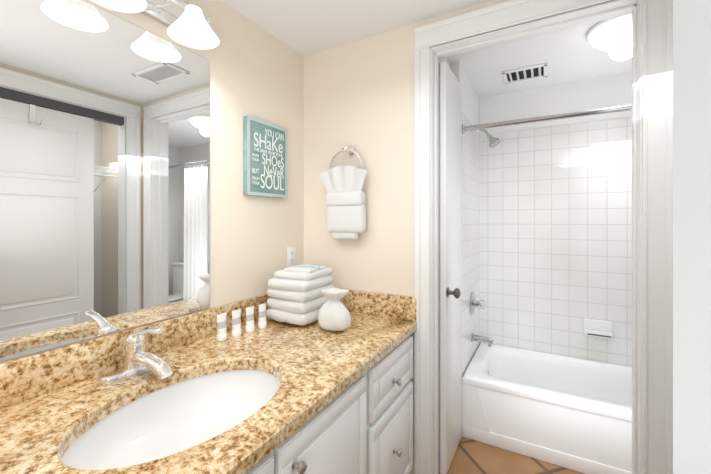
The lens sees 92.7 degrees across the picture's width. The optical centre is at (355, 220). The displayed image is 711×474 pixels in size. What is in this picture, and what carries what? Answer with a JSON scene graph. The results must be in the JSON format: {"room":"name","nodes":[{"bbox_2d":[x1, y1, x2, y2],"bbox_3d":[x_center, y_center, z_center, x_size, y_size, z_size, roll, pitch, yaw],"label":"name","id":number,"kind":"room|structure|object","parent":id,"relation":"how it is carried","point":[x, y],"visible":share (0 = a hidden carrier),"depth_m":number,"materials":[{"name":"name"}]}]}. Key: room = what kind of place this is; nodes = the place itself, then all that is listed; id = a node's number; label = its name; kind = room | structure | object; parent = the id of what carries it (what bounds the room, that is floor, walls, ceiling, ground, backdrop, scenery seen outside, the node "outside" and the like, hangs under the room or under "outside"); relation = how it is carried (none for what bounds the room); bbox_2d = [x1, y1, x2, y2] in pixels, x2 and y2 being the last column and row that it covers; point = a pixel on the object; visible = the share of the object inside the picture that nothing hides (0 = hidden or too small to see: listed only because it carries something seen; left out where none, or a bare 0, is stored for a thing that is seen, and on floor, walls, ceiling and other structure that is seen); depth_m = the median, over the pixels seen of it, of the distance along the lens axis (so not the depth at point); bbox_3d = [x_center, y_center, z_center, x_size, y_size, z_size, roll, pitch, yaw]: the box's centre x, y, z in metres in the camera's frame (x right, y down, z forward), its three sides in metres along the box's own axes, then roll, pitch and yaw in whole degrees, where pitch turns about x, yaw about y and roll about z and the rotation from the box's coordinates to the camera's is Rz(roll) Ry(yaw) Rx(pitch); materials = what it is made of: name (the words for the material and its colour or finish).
{"room":"bathroom","nodes":[
{"label":"bathroom","id":0,"kind":"room"},
{"bbox_2d":[0,0,303,362],"bbox_3d":[-1.145,0.170,0.656,0.120,2.300,3.200,0,0,29],"label":"wall","id":1,"kind":"structure","parent":0,"point":[257,71],"depth_m":1.62,"materials":[{"name":"beige paint"}]},
{"bbox_2d":[0,0,209,360],"bbox_3d":[-0.902,-0.158,0.960,0.005,1.055,1.127,0,0,29],"label":"mirror","id":2,"kind":"object","parent":1,"relation":"attached to","point":[104,172],"visible":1,"depth_m":1.08,"materials":[{"name":"clear glass"}]},
{"bbox_2d":[0,294,269,407],"bbox_3d":[-0.867,0.432,1.003,0.020,0.115,2.316,0,0,29],"label":"backsplash","id":3,"kind":"structure","parent":1,"relation":"attached to","point":[23,378],"depth_m":1.04,"materials":[{"name":"beige stone"}]},
{"bbox_2d":[91,0,218,48],"bbox_3d":[-0.746,-0.772,1.028,0.211,0.185,0.780,0,0,29],"label":"sconce","id":4,"kind":"object","parent":1,"relation":"attached to","point":[188,23],"visible":1,"depth_m":1.25,"materials":[{"name":"white glass"}]},
{"bbox_2d":[243,115,286,197],"bbox_3d":[-0.453,-0.312,1.733,0.031,0.375,0.283,0,0,29],"label":"sign","id":5,"kind":"object","parent":1,"relation":"attached to","point":[264,159],"visible":1,"depth_m":1.70,"materials":[{"name":"teal wood"}]},
{"bbox_2d":[287,246,295,267],"bbox_3d":[-0.361,0.204,1.921,0.008,0.116,0.070,0,0,29],"label":"electrical outlet plate","id":6,"kind":"object","parent":1,"relation":"attached to","point":[291,256],"visible":0.9,"depth_m":1.91,"materials":[{"name":"white plastic"}]},
{"bbox_2d":[304,21,449,473],"bbox_3d":[0.295,0.170,2.462,0.865,2.300,1.360,0,0,29],"label":"wall","id":7,"kind":"structure","parent":0,"point":[359,95],"depth_m":1.81,"materials":[{"name":"beige paint"}]},
{"bbox_2d":[319,145,367,239],"bbox_3d":[-0.050,-0.158,1.812,0.276,0.513,0.109,0,0,29],"label":"towel ring","id":8,"kind":"object","parent":7,"relation":"attached to","point":[345,204],"visible":1,"depth_m":1.78,"materials":[{"name":"white fabric"}]},
{"bbox_2d":[340,288,415,319],"bbox_3d":[0.003,0.432,1.831,0.686,0.115,0.020,0,0,29],"label":"backsplash","id":9,"kind":"structure","parent":7,"relation":"attached to","point":[380,304],"depth_m":1.75,"materials":[{"name":"beige stone"}]},
{"bbox_2d":[438,61,461,473],"bbox_3d":[0.555,0.246,1.899,0.132,2.132,0.380,0,0,29],"label":"door","id":10,"kind":"structure","parent":7,"relation":"in","point":[449,261],"depth_m":1.80,"materials":[{"name":"white wood"}]},
{"bbox_2d":[221,0,631,97],"bbox_3d":[0.583,-1.010,0.466,3.320,0.060,4.560,0,0,29],"label":"ceiling","id":11,"kind":"structure","parent":0,"point":[303,28],"depth_m":1.81,"materials":[{"name":"white paint"}]},
{"bbox_2d":[502,63,547,83],"bbox_3d":[1.125,-0.972,2.249,0.260,0.014,0.210,0,0,29],"label":"ceiling vent","id":12,"kind":"object","parent":11,"relation":"in","point":[526,73],"visible":0.98,"depth_m":2.25,"materials":[{"name":"white metal"}]},
{"bbox_2d":[586,14,631,50],"bbox_3d":[1.345,-0.931,1.702,0.310,0.096,0.310,0,0,29],"label":"flush ceiling light","id":13,"kind":"object","parent":11,"relation":"attached to","point":[612,34],"visible":0.71,"depth_m":1.67,"materials":[{"name":"white glass"}]},
{"bbox_2d":[450,61,478,132],"bbox_3d":[0.787,0.170,2.398,0.055,2.300,0.712,0,0,29],"label":"wall","id":14,"kind":"structure","parent":0,"point":[470,103],"depth_m":2.29,"materials":[{"name":"white paint"}]},
{"bbox_2d":[462,112,479,376],"bbox_3d":[0.812,0.320,2.380,0.007,2.000,0.704,0,0,29],"label":"tile","id":15,"kind":"structure","parent":14,"relation":"attached to","point":[470,214],"depth_m":2.34,"materials":[{"name":"white tile"}]},
{"bbox_2d":[470,129,500,346],"bbox_3d":[0.899,0.092,2.338,0.198,1.532,0.160,0,0,29],"label":"fittings","id":16,"kind":"object","parent":15,"relation":"attached to","point":[493,142],"visible":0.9,"depth_m":2.33,"materials":[{"name":"silver metal"}]},
{"bbox_2d":[462,104,631,133],"bbox_3d":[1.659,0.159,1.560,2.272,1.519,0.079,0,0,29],"label":"shower rail","id":17,"kind":"object","parent":15,"relation":"attached to","point":[557,116],"visible":0.02,"depth_m":1.87,"materials":[{"name":"silver metal"}]},
{"bbox_2d":[428,0,508,23],"bbox_3d":[0.741,-0.915,1.502,0.818,0.130,0.120,0,0,29],"label":"wall","id":18,"kind":"structure","parent":0,"point":[466,10],"depth_m":1.56,"materials":[{"name":"beige paint"}]},
{"bbox_2d":[414,0,672,473],"bbox_3d":[0.749,0.186,1.497,0.968,2.268,0.164,0,0,29],"label":"door frame","id":19,"kind":"structure","parent":18,"relation":"attached to","point":[652,213],"depth_m":1.30,"materials":[{"name":"white wood"}]},
{"bbox_2d":[447,437,583,473],"bbox_3d":[0.583,1.350,0.466,3.320,0.060,4.560,0,0,29],"label":"floor","id":20,"kind":"structure","parent":0,"point":[471,456],"depth_m":1.85,"materials":[{"name":"tile"}]},
{"bbox_2d":[236,324,416,473],"bbox_3d":[-0.554,0.925,0.833,0.732,0.789,2.306,0,0,29],"label":"bathroom vanity","id":21,"kind":"object","parent":20,"relation":"on","point":[365,428],"depth_m":1.18,"materials":[{"name":"white wood"}]},
{"bbox_2d":[0,312,416,473],"bbox_3d":[-0.568,0.510,0.835,0.707,0.040,2.316,0,0,29],"label":"countertop","id":22,"kind":"structure","parent":21,"relation":"on","point":[326,359],"depth_m":0.98,"materials":[{"name":"beige stone"}]},
{"bbox_2d":[92,324,179,387],"bbox_3d":[-0.655,0.410,1.069,0.217,0.160,0.207,0,0,29],"label":"faucet","id":23,"kind":"object","parent":22,"relation":"on","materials":[{"name":"silver metal"}]},
{"bbox_2d":[32,356,303,473],"bbox_3d":[-0.454,0.601,0.939,0.470,0.167,0.631,0,0,29],"label":"sink","id":24,"kind":"object","parent":22,"relation":"in","point":[146,432],"depth_m":1.03,"materials":[{"name":"white ceramic"}]},
{"bbox_2d":[217,312,226,340],"bbox_3d":[-0.550,0.435,1.394,0.040,0.108,0.040,0,0,-16],"label":"toiletry tube","id":25,"kind":"object","parent":22,"relation":"on","point":[221,318],"depth_m":1.38,"materials":[{"name":"white plastic"}]},
{"bbox_2d":[232,309,240,336],"bbox_3d":[-0.509,0.435,1.448,0.040,0.108,0.040,0,0,-16],"label":"toiletry tube","id":26,"kind":"object","parent":22,"relation":"on","point":[236,326],"depth_m":1.43,"materials":[{"name":"white plastic"}]},
{"bbox_2d":[245,306,254,332],"bbox_3d":[-0.467,0.435,1.501,0.040,0.108,0.040,0,0,-16],"label":"toiletry tube","id":27,"kind":"object","parent":22,"relation":"on","point":[250,327],"depth_m":1.49,"materials":[{"name":"white plastic"}]},
{"bbox_2d":[258,303,266,328],"bbox_3d":[-0.426,0.435,1.554,0.040,0.108,0.040,0,0,-16],"label":"toiletry tube","id":28,"kind":"object","parent":22,"relation":"on","point":[262,323],"depth_m":1.54,"materials":[{"name":"white plastic"}]},
{"bbox_2d":[266,264,334,324],"bbox_3d":[-0.268,0.354,1.698,0.256,0.258,0.284,0,0,29],"label":"towel stack","id":29,"kind":"object","parent":22,"relation":"on","point":[296,295],"visible":0.79,"depth_m":1.59,"materials":[{"name":"white fabric"}]},
{"bbox_2d":[318,288,350,330],"bbox_3d":[-0.097,0.396,1.526,0.156,0.178,0.123,0,0,29],"label":"vase","id":30,"kind":"object","parent":22,"relation":"on","point":[333,314],"visible":1,"depth_m":1.48,"materials":[{"name":"white ceramic"}]},
{"bbox_2d":[462,342,631,473],"bbox_3d":[1.482,1.135,2.005,1.518,0.370,0.696,0,0,29],"label":"bathtub","id":31,"kind":"object","parent":20,"relation":"on","point":[572,413],"visible":0.81,"depth_m":1.95,"materials":[{"name":"white ceramic"}]},
{"bbox_2d":[479,72,631,134],"bbox_3d":[2.042,0.170,2.182,2.455,2.300,0.140,0,0,29],"label":"wall","id":32,"kind":"structure","parent":0,"point":[599,92],"depth_m":2.43,"materials":[{"name":"white paint"}]},
{"bbox_2d":[480,117,631,366],"bbox_3d":[1.663,0.320,2.310,1.560,2.000,0.007,0,0,29],"label":"tile","id":33,"kind":"structure","parent":32,"relation":"attached to","point":[555,236],"depth_m":2.42,"materials":[{"name":"white tile"}]},
{"bbox_2d":[584,318,612,338],"bbox_3d":[1.636,0.726,2.283,0.164,0.108,0.067,0,0,29],"label":"soap dish","id":34,"kind":"object","parent":33,"relation":"attached to","point":[598,328],"visible":1,"depth_m":2.28,"materials":[{"name":"white ceramic"}]},
{"bbox_3d":[0.433,0.170,-0.229,0.100,2.300,3.200,0,0,29],"label":"wall","id":35,"kind":"structure","parent":0,"visible":0},
{"bbox_2d":[673,0,710,473],"bbox_3d":[0.265,0.292,-0.032,0.353,2.035,0.706,0,0,29],"label":"entry door","id":36,"kind":"structure","parent":35,"relation":"in","point":[691,236],"depth_m":0.31,"materials":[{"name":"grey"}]}
]}

